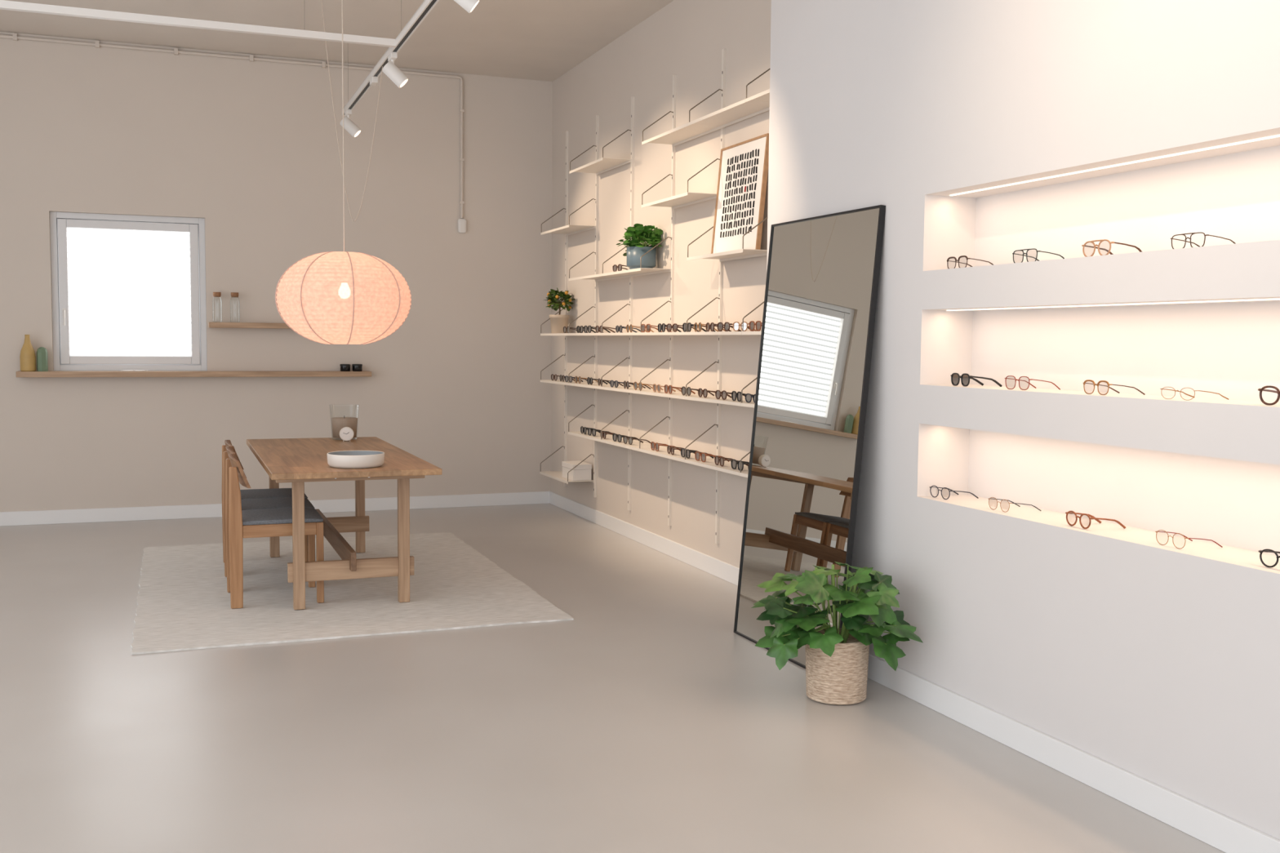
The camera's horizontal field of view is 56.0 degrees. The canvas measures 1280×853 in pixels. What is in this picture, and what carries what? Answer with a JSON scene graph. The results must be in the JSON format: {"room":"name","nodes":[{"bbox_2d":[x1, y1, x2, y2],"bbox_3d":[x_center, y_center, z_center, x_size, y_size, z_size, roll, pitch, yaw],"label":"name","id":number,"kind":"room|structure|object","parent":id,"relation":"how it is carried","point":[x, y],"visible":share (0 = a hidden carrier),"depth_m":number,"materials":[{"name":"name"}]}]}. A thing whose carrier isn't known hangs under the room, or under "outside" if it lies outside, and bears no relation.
{"room":"shop","nodes":[
{"label":"shop","id":0,"kind":"room"},
{"bbox_2d":[0,31,552,511],"bbox_3d":[-3.805,-1.084,9.270,6.855,3.607,0.200,-1,4,-21],"label":"wall","id":1,"kind":"structure","parent":0,"point":[246,148],"depth_m":9.50,"materials":[{"name":"beige paint"}]},
{"bbox_2d":[49,211,207,370],"bbox_3d":[-3.896,-1.019,9.196,1.086,1.185,0.145,-1,4,-21],"label":"window","id":2,"kind":"structure","parent":1,"relation":"in","point":[128,291],"depth_m":9.21,"materials":[{"name":"white paint"}]},
{"bbox_2d":[66,227,191,356],"bbox_3d":[-3.909,-1.021,9.229,0.880,0.979,0.001,-1,4,-21],"label":"blind","id":3,"kind":"object","parent":1,"relation":"attached to","point":[129,291],"depth_m":9.22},
{"bbox_2d":[15,371,371,377],"bbox_3d":[-3.382,-0.406,9.297,2.560,0.042,0.150,-1,4,-21],"label":"wooden wall shelf","id":4,"kind":"object","parent":1,"relation":"attached to","point":[19,374],"visible":1,"depth_m":9.20,"materials":[{"name":"brown wood"}]},
{"bbox_2d":[19,334,35,371],"bbox_3d":[-4.498,-0.540,8.836,0.104,0.270,0.104,-1,4,-21],"label":"ceramic bottle","id":5,"kind":"object","parent":4,"relation":"on","point":[27,357],"visible":1,"depth_m":8.80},
{"bbox_2d":[36,346,48,371],"bbox_3d":[-4.410,-0.497,8.873,0.068,0.180,0.068,-3,6,-44],"label":"candle","id":6,"kind":"object","parent":4,"relation":"on","point":[42,353],"visible":1,"depth_m":8.85,"materials":[{"name":"green wax"}]},
{"bbox_2d":[0,33,464,218],"bbox_3d":[-4.202,-2.269,8.902,5.887,1.175,0.034,-1,4,-21],"label":"conduit","id":7,"kind":"object","parent":1,"relation":"attached to","point":[14,36],"visible":0.91,"depth_m":9.38,"materials":[{"name":"beige paint"}]},
{"bbox_2d":[208,322,290,328],"bbox_3d":[-2.889,-0.793,9.460,0.950,0.042,0.150,-1,4,-21],"label":"wooden wall shelf","id":8,"kind":"object","parent":1,"relation":"attached to","point":[214,325],"visible":0.56,"depth_m":9.32,"materials":[{"name":"brown wood"}]},
{"bbox_2d":[0,491,549,526],"bbox_3d":[-3.876,0.671,9.257,6.655,0.105,0.015,-1,4,-21],"label":"baseboard","id":9,"kind":"structure","parent":1,"relation":"attached to","point":[213,510],"depth_m":9.44,"materials":[{"name":"white paint"}]},
{"bbox_2d":[457,218,466,233],"bbox_3d":[-1.480,-1.669,10.004,0.072,0.120,0.040,-1,4,-21],"label":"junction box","id":10,"kind":"object","parent":1,"relation":"attached to","point":[461,222],"visible":1,"depth_m":9.99,"materials":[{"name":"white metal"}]},
{"bbox_2d":[0,0,673,81],"bbox_3d":[-1.583,-2.513,3.484,6.855,0.100,12.370,-1,4,-21],"label":"ceiling","id":11,"kind":"structure","parent":0,"point":[540,40],"depth_m":8.52,"materials":[{"name":"paint"}]},
{"bbox_2d":[0,0,395,47],"bbox_3d":[-3.645,-2.395,5.986,4.820,0.527,0.040,-1,4,-21],"label":"beam","id":12,"kind":"structure","parent":11,"relation":"hanging from","point":[4,4],"depth_m":6.47,"materials":[{"name":"white metal"}]},
{"bbox_2d":[275,0,411,344],"bbox_3d":[-1.500,-1.529,6.080,0.679,2.226,0.679,-1,4,-21],"label":"lantern lamp","id":13,"kind":"object","parent":11,"relation":"hanging from","point":[344,297],"visible":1,"depth_m":5.91,"materials":[{"name":"beige"}]},
{"bbox_2d":[320,0,382,222],"bbox_3d":[-1.756,-1.996,7.344,0.375,1.478,0.005,-1,4,-21],"label":"loose cable","id":14,"kind":"object","parent":11,"relation":"hanging from","point":[321,0],"visible":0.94,"depth_m":7.37,"materials":[{"name":"beige plastic"}]},
{"bbox_2d":[342,0,439,115],"bbox_3d":[-0.735,-2.295,5.213,0.040,0.562,8.140,-1,4,-21],"label":"track","id":15,"kind":"object","parent":11,"relation":"hanging from","point":[427,6],"visible":0.89,"depth_m":6.99,"materials":[{"name":"white metal"}]},
{"bbox_2d":[340,108,361,137],"bbox_3d":[-2.129,-2.226,8.849,0.150,0.197,0.120,-1,4,-21],"label":"track spotlight","id":16,"kind":"object","parent":15,"relation":"attached to","point":[349,126],"visible":0.95,"depth_m":8.81,"materials":[{"name":"white metal"}]},
{"bbox_2d":[382,51,408,88],"bbox_3d":[-1.441,-2.094,7.083,0.150,0.197,0.120,-1,4,-21],"label":"track spotlight","id":17,"kind":"object","parent":15,"relation":"attached to","point":[390,69],"visible":1,"depth_m":7.05,"materials":[{"name":"white metal"}]},
{"bbox_2d":[453,0,479,13],"bbox_3d":[-0.805,-1.976,5.457,0.156,0.192,0.120,-1,4,-21],"label":"track spotlight","id":18,"kind":"object","parent":15,"relation":"attached to","point":[468,6],"visible":1,"depth_m":5.44,"materials":[{"name":"white metal"}]},
{"bbox_2d":[0,503,1225,852],"bbox_3d":[-1.618,1.184,3.744,6.855,0.100,12.370,-1,4,-21],"label":"floor","id":19,"kind":"structure","parent":0,"point":[641,722],"depth_m":4.29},
{"bbox_2d":[130,532,573,654],"bbox_3d":[-1.824,0.892,7.060,2.074,0.011,2.895,-1,4,-21],"label":"area rug","id":20,"kind":"object","parent":19,"relation":"on","point":[184,603],"visible":0.84,"depth_m":6.47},
{"bbox_2d":[222,440,307,563],"bbox_3d":[-2.296,0.472,7.349,0.474,0.777,0.456,-1,4,-21],"label":"dining chair","id":21,"kind":"object","parent":20,"relation":"on","point":[275,492],"visible":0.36,"depth_m":7.30,"materials":[{"name":"brown wood"}]},
{"bbox_2d":[222,446,314,577],"bbox_3d":[-2.137,0.504,6.913,0.474,0.777,0.456,-1,4,-21],"label":"dining chair","id":22,"kind":"object","parent":20,"relation":"on","point":[266,503],"visible":0.36,"depth_m":6.95,"materials":[{"name":"brown wood"}]},
{"bbox_2d":[225,453,324,608],"bbox_3d":[-1.973,0.536,6.479,0.474,0.777,0.456,-1,4,-21],"label":"dining chair","id":23,"kind":"object","parent":20,"relation":"on","point":[240,524],"visible":0.98,"depth_m":6.26,"materials":[{"name":"brown wood"}]},
{"bbox_2d":[246,436,442,609],"bbox_3d":[-1.797,0.518,7.041,0.840,0.738,2.140,-1,4,-21],"label":"dining table","id":24,"kind":"object","parent":20,"relation":"on","point":[297,461],"visible":0.86,"depth_m":6.37,"materials":[{"name":"brown wood"}]},
{"bbox_2d":[331,417,357,438],"bbox_3d":[-1.949,-0.030,7.931,0.194,0.226,0.194,-1,4,-21],"label":"candle","id":25,"kind":"object","parent":24,"relation":"on","point":[337,423],"visible":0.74,"depth_m":7.87,"materials":[{"name":"brown wax"}]},
{"bbox_2d":[339,426,354,441],"bbox_3d":[-1.893,0.050,7.763,0.092,0.096,0.040,0,4,-13],"label":"clock","id":26,"kind":"object","parent":24,"relation":"on","point":[346,433],"visible":1,"depth_m":7.75,"materials":[{"name":"white"}]},
{"bbox_2d":[327,450,384,468],"bbox_3d":[-1.478,0.171,6.258,0.292,0.069,0.292,-1,4,-21],"label":"serving bowl","id":27,"kind":"object","parent":24,"relation":"on","point":[341,459],"visible":1,"depth_m":6.15,"materials":[{"name":"white"}]},
{"bbox_2d":[733,204,885,669],"bbox_3d":[0.732,0.050,5.395,0.194,1.980,0.946,-1,4,-22],"label":"mirror","id":28,"kind":"object","parent":19,"relation":"on","point":[823,273],"visible":0.76,"depth_m":5.35,"materials":[{"name":"black metal"}]},
{"bbox_2d":[751,561,923,705],"bbox_3d":[0.738,0.805,4.737,0.587,0.557,0.559,-1,4,-21],"label":"leaf plant","id":29,"kind":"object","parent":19,"relation":"on","point":[837,660],"visible":1,"depth_m":4.67,"materials":[{"name":"plant"}]},
{"bbox_2d":[551,0,771,568],"bbox_3d":[0.174,-0.973,8.223,0.200,3.607,4.645,-1,4,-21],"label":"wall","id":30,"kind":"structure","parent":0,"point":[686,39],"depth_m":8.02,"materials":[{"name":"beige paint"}]},
{"bbox_2d":[564,130,568,486],"bbox_3d":[-0.610,-0.960,9.944,0.016,2.925,0.026,-1,4,-21],"label":"upright","id":31,"kind":"object","parent":30,"relation":"attached to","point":[566,131],"visible":0.74,"depth_m":9.92,"materials":[{"name":"beige metal"}]},
{"bbox_2d":[540,308,568,336],"bbox_3d":[-0.582,-0.835,9.559,0.213,0.226,0.751,-1,4,-21],"label":"metal shelf","id":32,"kind":"object","parent":31,"relation":"attached to","point":[541,334],"visible":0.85,"depth_m":9.65,"materials":[{"name":"beige metal"}]},
{"bbox_2d":[544,288,574,333],"bbox_3d":[-0.652,-0.941,9.754,0.252,0.372,0.260,-1,4,-21],"label":"citrus tree","id":33,"kind":"object","parent":32,"relation":"on","point":[557,322],"visible":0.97,"depth_m":9.69,"materials":[{"name":"green plant"}]},
{"bbox_2d":[540,354,586,385],"bbox_3d":[-0.586,-0.456,9.585,0.213,0.226,0.751,-1,4,-21],"label":"metal shelf","id":34,"kind":"object","parent":31,"relation":"attached to","point":[557,381],"visible":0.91,"depth_m":9.66,"materials":[{"name":"beige metal"}]},
{"bbox_2d":[539,446,593,484],"bbox_3d":[-0.593,0.302,9.639,0.213,0.226,0.751,-1,4,-21],"label":"metal shelf","id":35,"kind":"object","parent":31,"relation":"attached to","point":[557,475],"visible":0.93,"depth_m":9.63,"materials":[{"name":"beige metal"}]},
{"bbox_2d":[561,461,591,480],"bbox_3d":[-0.498,0.347,9.460,0.156,0.125,0.286,-1,4,-21],"label":"storage box","id":36,"kind":"object","parent":35,"relation":"on","point":[582,472],"visible":0.98,"depth_m":9.35,"materials":[{"name":"white"}]},
{"bbox_2d":[540,198,595,235],"bbox_3d":[-0.574,-1.653,9.501,0.213,0.226,0.751,-1,4,-21],"label":"metal shelf","id":37,"kind":"object","parent":31,"relation":"attached to","point":[569,229],"visible":1,"depth_m":9.47,"materials":[{"name":"beige metal"}]},
{"bbox_2d":[593,115,599,497],"bbox_3d":[-0.337,-0.908,9.244,0.016,2.925,0.026,-1,4,-21],"label":"upright","id":38,"kind":"object","parent":30,"relation":"attached to","point":[597,116],"visible":0.9,"depth_m":9.23,"materials":[{"name":"beige metal"}]},
{"bbox_2d":[568,306,601,335],"bbox_3d":[-0.309,-0.783,8.858,0.213,0.226,0.753,-1,4,-21],"label":"metal shelf","id":39,"kind":"object","parent":38,"relation":"attached to","point":[569,333],"visible":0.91,"depth_m":8.96,"materials":[{"name":"beige metal"}]},
{"bbox_2d":[568,404,622,441],"bbox_3d":[-0.316,-0.031,8.911,0.213,0.226,0.753,-1,4,-21],"label":"metal shelf","id":40,"kind":"object","parent":38,"relation":"attached to","point":[597,437],"visible":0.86,"depth_m":8.92,"materials":[{"name":"beige metal"}]},
{"bbox_2d":[568,355,623,389],"bbox_3d":[-0.313,-0.404,8.884,0.213,0.226,0.753,-1,4,-21],"label":"metal shelf","id":41,"kind":"object","parent":38,"relation":"attached to","point":[595,385],"visible":0.88,"depth_m":8.93,"materials":[{"name":"beige metal"}]},
{"bbox_2d":[568,251,629,281],"bbox_3d":[-0.305,-1.197,8.829,0.213,0.226,0.753,-1,4,-21],"label":"metal shelf","id":42,"kind":"object","parent":38,"relation":"attached to","point":[597,277],"visible":0.99,"depth_m":8.86,"materials":[{"name":"beige metal"}]},
{"bbox_2d":[568,128,631,175],"bbox_3d":[-0.297,-2.000,8.772,0.213,0.226,0.753,-1,4,-21],"label":"metal shelf","id":43,"kind":"object","parent":38,"relation":"attached to","point":[602,165],"visible":1,"depth_m":8.74,"materials":[{"name":"beige metal"}]},
{"bbox_2d":[627,96,634,511],"bbox_3d":[-0.064,-0.856,8.542,0.016,2.925,0.026,-1,4,-21],"label":"upright","id":44,"kind":"object","parent":30,"relation":"attached to","point":[632,163],"visible":0.83,"depth_m":8.54,"materials":[{"name":"beige metal"}]},
{"bbox_2d":[600,357,664,393],"bbox_3d":[-0.040,-0.352,8.184,0.213,0.226,0.750,-1,4,-21],"label":"metal shelf","id":45,"kind":"object","parent":44,"relation":"attached to","point":[631,389],"visible":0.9,"depth_m":8.20,"materials":[{"name":"beige metal"}]},
{"bbox_2d":[600,409,666,451],"bbox_3d":[-0.043,0.021,8.210,0.213,0.226,0.750,-1,4,-21],"label":"metal shelf","id":46,"kind":"object","parent":44,"relation":"attached to","point":[635,445],"visible":0.86,"depth_m":8.21,"materials":[{"name":"beige metal"}]},
{"bbox_2d":[622,435,650,444],"bbox_3d":[-0.016,0.093,8.165,0.159,0.055,0.150,-2,5,-28],"label":"sunglasses","id":47,"kind":"object","parent":46,"relation":"on","point":[625,439],"visible":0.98,"depth_m":8.12,"materials":[{"name":"brown"}]},
{"bbox_2d":[601,303,670,335],"bbox_3d":[-0.036,-0.731,8.157,0.213,0.226,0.750,-1,4,-21],"label":"metal shelf","id":48,"kind":"object","parent":44,"relation":"attached to","point":[617,333],"visible":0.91,"depth_m":8.17,"materials":[{"name":"beige metal"}]},
{"bbox_2d":[641,324,671,332],"bbox_3d":[0.104,-0.638,7.821,0.160,0.055,0.155,-1,4,-26],"label":"sunglasses","id":49,"kind":"object","parent":48,"relation":"on","point":[648,326],"visible":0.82,"depth_m":7.78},
{"bbox_2d":[601,236,671,276],"bbox_3d":[-0.032,-1.145,8.128,0.213,0.226,0.750,-1,4,-21],"label":"metal shelf","id":50,"kind":"object","parent":44,"relation":"attached to","point":[641,271],"visible":0.88,"depth_m":8.07,"materials":[{"name":"beige metal"}]},
{"bbox_2d":[616,223,662,269],"bbox_3d":[-0.003,-1.194,8.004,0.288,0.305,0.377,-1,4,-21],"label":"potted plant","id":51,"kind":"object","parent":50,"relation":"on","point":[639,233],"visible":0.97,"depth_m":7.94,"materials":[{"name":"green plant"}]},
{"bbox_2d":[549,491,739,586],"bbox_3d":[0.060,0.776,8.300,0.015,0.105,4.630,-1,4,-21],"label":"baseboard","id":52,"kind":"structure","parent":30,"relation":"attached to","point":[724,571],"depth_m":8.21,"materials":[{"name":"white paint"}]},
{"bbox_2d":[667,74,676,525],"bbox_3d":[0.208,-0.804,7.843,0.016,2.925,0.026,-1,4,-21],"label":"upright","id":53,"kind":"object","parent":30,"relation":"attached to","point":[674,76],"visible":0.88,"depth_m":7.83,"materials":[{"name":"beige metal"}]},
{"bbox_2d":[639,359,711,399],"bbox_3d":[0.232,-0.300,7.488,0.213,0.226,0.743,-1,4,-21],"label":"metal shelf","id":54,"kind":"object","parent":53,"relation":"attached to","point":[674,394],"visible":0.87,"depth_m":7.53,"materials":[{"name":"beige metal"}]},
{"bbox_2d":[680,386,714,395],"bbox_3d":[0.345,-0.212,7.221,0.159,0.055,0.150,-1,4,-22],"label":"sunglasses","id":55,"kind":"object","parent":54,"relation":"on","point":[689,389],"visible":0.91,"depth_m":7.18,"materials":[{"name":"brown"}]},
{"bbox_2d":[639,416,714,462],"bbox_3d":[0.228,0.073,7.515,0.213,0.226,0.743,-1,4,-21],"label":"metal shelf","id":56,"kind":"object","parent":53,"relation":"attached to","point":[662,452],"visible":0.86,"depth_m":7.55,"materials":[{"name":"beige metal"}]},
{"bbox_2d":[650,441,680,451],"bbox_3d":[0.166,0.127,7.699,0.160,0.055,0.155,-1,4,-20],"label":"sunglasses","id":57,"kind":"object","parent":56,"relation":"on","point":[653,445],"visible":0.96,"depth_m":7.66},
{"bbox_2d":[680,448,714,458],"bbox_3d":[0.343,0.161,7.244,0.160,0.057,0.161,-1,4,-20],"label":"sunglasses","id":58,"kind":"object","parent":56,"relation":"on","point":[688,452],"visible":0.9,"depth_m":7.20,"materials":[{"name":"black"}]},
{"bbox_2d":[640,300,718,335],"bbox_3d":[0.235,-0.679,7.462,0.213,0.226,0.743,-1,4,-21],"label":"metal shelf","id":59,"kind":"object","parent":53,"relation":"attached to","point":[641,332],"visible":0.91,"depth_m":7.55,"materials":[{"name":"beige metal"}]},
{"bbox_2d":[666,323,698,332],"bbox_3d":[0.263,-0.607,7.413,0.160,0.054,0.156,-2,5,-27],"label":"sunglasses","id":60,"kind":"object","parent":59,"relation":"on","point":[668,326],"visible":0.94,"depth_m":7.37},
{"bbox_2d":[682,322,715,332],"bbox_3d":[0.351,-0.591,7.188,0.160,0.057,0.161,-1,4,-17],"label":"sunglasses","id":61,"kind":"object","parent":59,"relation":"on","point":[690,325],"visible":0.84,"depth_m":7.17,"materials":[{"name":"black"}]},
{"bbox_2d":[641,158,719,209],"bbox_3d":[0.243,-1.492,7.404,0.213,0.226,0.743,-1,4,-21],"label":"metal shelf","id":62,"kind":"object","parent":53,"relation":"attached to","point":[686,198],"visible":1,"depth_m":7.38,"materials":[{"name":"beige metal"}]},
{"bbox_2d":[641,111,720,146],"bbox_3d":[0.247,-1.891,7.376,0.213,0.226,0.743,-1,4,-21],"label":"metal shelf","id":63,"kind":"object","parent":53,"relation":"attached to","point":[682,134],"visible":1,"depth_m":7.38,"materials":[{"name":"beige metal"}]},
{"bbox_2d":[715,48,726,543],"bbox_3d":[0.478,-0.753,7.150,0.016,2.925,0.026,-1,4,-21],"label":"upright","id":64,"kind":"object","parent":30,"relation":"attached to","point":[723,51],"visible":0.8,"depth_m":7.17,"materials":[{"name":"beige metal"}]},
{"bbox_2d":[684,423,748,475],"bbox_3d":[0.498,0.124,6.822,0.213,0.226,0.743,-1,4,-21],"label":"metal shelf","id":65,"kind":"object","parent":64,"relation":"attached to","point":[709,463],"visible":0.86,"depth_m":6.84,"materials":[{"name":"beige metal"}]},
{"bbox_2d":[694,451,728,462],"bbox_3d":[0.421,0.176,7.044,0.160,0.055,0.155,-1,4,-23],"label":"sunglasses","id":66,"kind":"object","parent":65,"relation":"on","point":[697,455],"visible":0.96,"depth_m":7.00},
{"bbox_2d":[714,455,747,466],"bbox_3d":[0.518,0.195,6.795,0.160,0.054,0.156,-1,4,-17],"label":"sunglasses","id":67,"kind":"object","parent":65,"relation":"on","point":[717,460],"visible":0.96,"depth_m":6.78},
{"bbox_2d":[730,459,749,471],"bbox_3d":[0.599,0.209,6.587,0.160,0.057,0.161,-1,4,-22],"label":"sunglasses","id":68,"kind":"object","parent":65,"relation":"on","point":[734,463],"visible":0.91,"depth_m":6.57,"materials":[{"name":"black"}]},
{"bbox_2d":[684,361,753,405],"bbox_3d":[0.501,-0.249,6.796,0.213,0.226,0.743,-1,4,-21],"label":"metal shelf","id":69,"kind":"object","parent":64,"relation":"attached to","point":[728,401],"visible":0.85,"depth_m":6.84,"materials":[{"name":"beige metal"}]},
{"bbox_2d":[697,388,731,398],"bbox_3d":[0.434,-0.195,6.993,0.160,0.054,0.156,-1,4,-19],"label":"sunglasses","id":70,"kind":"object","parent":69,"relation":"on","point":[700,392],"visible":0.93,"depth_m":6.95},
{"bbox_2d":[715,390,745,399],"bbox_3d":[0.523,-0.178,6.765,0.160,0.054,0.156,-1,4,-22],"label":"sunglasses","id":71,"kind":"object","parent":69,"relation":"on","point":[717,393],"visible":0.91,"depth_m":6.73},
{"bbox_2d":[731,391,753,401],"bbox_3d":[0.598,-0.165,6.572,0.160,0.057,0.161,-1,4,-16],"label":"sunglasses","id":72,"kind":"object","parent":69,"relation":"on","point":[734,394],"visible":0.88,"depth_m":6.54,"materials":[{"name":"black"}]},
{"bbox_2d":[685,297,760,335],"bbox_3d":[0.505,-0.628,6.769,0.213,0.226,0.743,-1,4,-21],"label":"metal shelf","id":73,"kind":"object","parent":64,"relation":"attached to","point":[719,333],"visible":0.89,"depth_m":6.82,"materials":[{"name":"beige metal"}]},
{"bbox_2d":[705,322,738,331],"bbox_3d":[0.471,-0.567,6.879,0.160,0.054,0.156,-1,4,-16],"label":"sunglasses","id":74,"kind":"object","parent":73,"relation":"on","point":[710,326],"visible":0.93,"depth_m":6.87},
{"bbox_2d":[716,321,754,331],"bbox_3d":[0.532,-0.555,6.723,0.160,0.054,0.156,-1,4,-25],"label":"sunglasses","id":75,"kind":"object","parent":73,"relation":"on","point":[720,325],"visible":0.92,"depth_m":6.69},
{"bbox_2d":[732,321,756,331],"bbox_3d":[0.607,-0.541,6.531,0.160,0.054,0.160,-2,5,-27],"label":"sunglasses","id":76,"kind":"object","parent":73,"relation":"on","point":[736,325],"visible":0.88,"depth_m":6.51,"materials":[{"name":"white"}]},
{"bbox_2d":[686,217,767,262],"bbox_3d":[0.509,-1.062,6.739,0.213,0.226,0.743,-1,4,-21],"label":"metal shelf","id":77,"kind":"object","parent":64,"relation":"attached to","point":[742,253],"visible":0.76,"depth_m":6.72,"materials":[{"name":"beige metal"}]},
{"bbox_2d":[711,133,768,253],"bbox_3d":[0.565,-1.292,6.811,0.083,0.640,0.596,-1,4,-21],"label":"framed print","id":78,"kind":"object","parent":77,"relation":"on","point":[743,171],"visible":0.87,"depth_m":6.78,"materials":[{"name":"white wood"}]},
{"bbox_2d":[688,88,769,128],"bbox_3d":[0.516,-1.840,6.684,0.213,0.226,0.743,-1,4,-21],"label":"metal shelf","id":79,"kind":"object","parent":64,"relation":"attached to","point":[741,110],"visible":0.94,"depth_m":6.71,"materials":[{"name":"beige metal"}]},
{"bbox_3d":[0.748,-0.701,6.458,0.017,2.925,0.026,-1,4,-21],"label":"upright","id":80,"kind":"object","parent":30,"relation":"attached to","visible":0},
{"bbox_2d":[740,377,756,408],"bbox_3d":[0.715,-0.208,6.247,0.213,0.226,0.433,-1,4,-21],"label":"metal shelf","id":81,"kind":"object","parent":80,"relation":"attached to","point":[742,404],"visible":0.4,"depth_m":6.41,"materials":[{"name":"beige metal"}]},
{"bbox_2d":[741,301,764,334],"bbox_3d":[0.719,-0.587,6.221,0.213,0.226,0.433,-1,4,-21],"label":"metal shelf","id":82,"kind":"object","parent":80,"relation":"attached to","point":[743,331],"visible":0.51,"depth_m":6.37,"materials":[{"name":"beige metal"}]},
{"bbox_2d":[748,320,762,331],"bbox_3d":[0.676,-0.529,6.355,0.160,0.055,0.155,-1,4,-20],"label":"sunglasses","id":83,"kind":"object","parent":82,"relation":"on","point":[753,325],"visible":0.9,"depth_m":6.32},
{"bbox_2d":[745,68,769,102],"bbox_3d":[0.730,-1.799,6.135,0.213,0.226,0.433,-1,4,-21],"label":"metal shelf","id":84,"kind":"object","parent":80,"relation":"attached to","point":[764,95],"visible":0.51,"depth_m":6.25,"materials":[{"name":"beige metal"}]},
{"bbox_2d":[804,628,869,705],"bbox_3d":[0.785,0.956,4.793,0.255,0.250,0.255,-1,4,-21],"label":"basket","id":85,"kind":"object","parent":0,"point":[841,678],"depth_m":4.69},
{"bbox_2d":[766,0,1279,852],"bbox_3d":[2.020,-0.569,2.749,0.335,3.607,6.925,-1,4,-21],"label":"wall","id":86,"kind":"structure","parent":0,"point":[1159,664],"depth_m":4.02,"materials":[{"name":"white paint"}]},
{"bbox_2d":[929,485,978,499],"bbox_3d":[1.232,0.256,4.720,0.143,0.047,0.134,-1,4,-24],"label":"eyeglasses","id":87,"kind":"object","parent":86,"relation":"in","point":[948,489],"visible":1,"depth_m":4.69,"materials":[{"name":"black"}]},
{"bbox_2d":[946,255,993,268],"bbox_3d":[1.268,-0.623,4.588,0.143,0.050,0.143,-1,4,-20],"label":"eyeglasses","id":88,"kind":"object","parent":86,"relation":"in","point":[961,256],"visible":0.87,"depth_m":4.55,"materials":[{"name":"brown"}]},
{"bbox_2d":[950,373,1002,386],"bbox_3d":[1.279,-0.178,4.578,0.145,0.051,0.142,-1,4,-17],"label":"sunglasses","id":89,"kind":"object","parent":86,"relation":"on","point":[955,377],"visible":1,"depth_m":4.54,"materials":[{"name":"black"}]},
{"bbox_2d":[988,497,1041,512],"bbox_3d":[1.364,0.282,4.381,0.142,0.046,0.133,-1,4,-20],"label":"eyeglasses","id":90,"kind":"object","parent":86,"relation":"in","point":[990,497],"visible":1,"depth_m":4.35,"materials":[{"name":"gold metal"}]},
{"bbox_2d":[1004,375,1060,390],"bbox_3d":[1.396,-0.156,4.279,0.143,0.049,0.138,-1,4,-23],"label":"eyeglasses","id":91,"kind":"object","parent":86,"relation":"in","point":[1006,378],"visible":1,"depth_m":4.25,"materials":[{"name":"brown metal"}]},
{"bbox_2d":[1012,248,1064,262],"bbox_3d":[1.408,-0.596,4.228,0.143,0.050,0.139,-1,4,-22],"label":"eyeglasses","id":92,"kind":"object","parent":86,"relation":"in","point":[1023,250],"visible":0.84,"depth_m":4.19,"materials":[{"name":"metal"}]},
{"bbox_2d":[1065,511,1125,528],"bbox_3d":[1.514,0.308,3.998,0.145,0.052,0.137,-1,4,-18],"label":"eyeglasses","id":93,"kind":"object","parent":86,"relation":"in","point":[1097,519],"visible":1,"depth_m":3.96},
{"bbox_2d":[1081,239,1142,257],"bbox_3d":[1.536,-0.575,3.900,0.145,0.056,0.144,-1,4,-19],"label":"eyeglasses","id":94,"kind":"object","parent":86,"relation":"in","point":[1100,241],"visible":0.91,"depth_m":3.87,"materials":[{"name":"brown"}]},
{"bbox_2d":[946,297,1279,311],"bbox_3d":[1.676,-0.363,3.485,0.012,0.004,2.615,-1,4,-21],"label":"led strip","id":95,"kind":"object","parent":86,"relation":"attached to","point":[1276,299],"visible":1,"depth_m":3.81,"materials":[{"name":"beige"}]},
{"bbox_2d":[1082,379,1145,395],"bbox_3d":[1.540,-0.128,3.909,0.143,0.047,0.138,-1,4,-17],"label":"eyeglasses","id":96,"kind":"object","parent":86,"relation":"in","point":[1097,384],"visible":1,"depth_m":3.88,"materials":[{"name":"gold metal"}]},
{"bbox_2d":[949,134,1279,195],"bbox_3d":[1.680,-0.807,3.454,0.012,0.004,2.615,-1,4,-21],"label":"led strip","id":97,"kind":"object","parent":86,"relation":"attached to","point":[1276,135],"visible":1,"depth_m":3.79,"materials":[{"name":"beige"}]},
{"bbox_2d":[1155,529,1222,548],"bbox_3d":[1.657,0.338,3.631,0.142,0.046,0.133,-1,4,-19],"label":"eyeglasses","id":98,"kind":"object","parent":86,"relation":"in","point":[1184,536],"visible":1,"depth_m":3.60,"materials":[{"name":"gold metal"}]},
{"bbox_2d":[1160,386,1228,399],"bbox_3d":[1.660,-0.100,3.602,0.141,0.037,0.137,-1,4,-24],"label":"eyeglasses","id":99,"kind":"object","parent":86,"relation":"in","point":[1180,391],"visible":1,"depth_m":3.57,"materials":[{"name":"gold metal"}]},
{"bbox_2d":[1170,231,1235,248],"bbox_3d":[1.671,-0.545,3.554,0.143,0.047,0.138,-1,4,-22],"label":"eyeglasses","id":100,"kind":"object","parent":86,"relation":"in","point":[1191,233],"visible":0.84,"depth_m":3.52,"materials":[{"name":"brown"}]},
{"bbox_2d":[1257,385,1279,405],"bbox_3d":[1.790,-0.083,3.267,0.146,0.055,0.150,-1,4,-25],"label":"eyeglasses","id":101,"kind":"object","parent":86,"relation":"in","point":[1261,389],"visible":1,"depth_m":3.28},
{"bbox_2d":[1257,549,1279,567],"bbox_3d":[1.794,0.362,3.277,0.144,0.051,0.144,-1,4,-22],"label":"eyeglasses","id":102,"kind":"object","parent":86,"relation":"in","point":[1276,553],"visible":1,"depth_m":3.29,"materials":[{"name":"black"}]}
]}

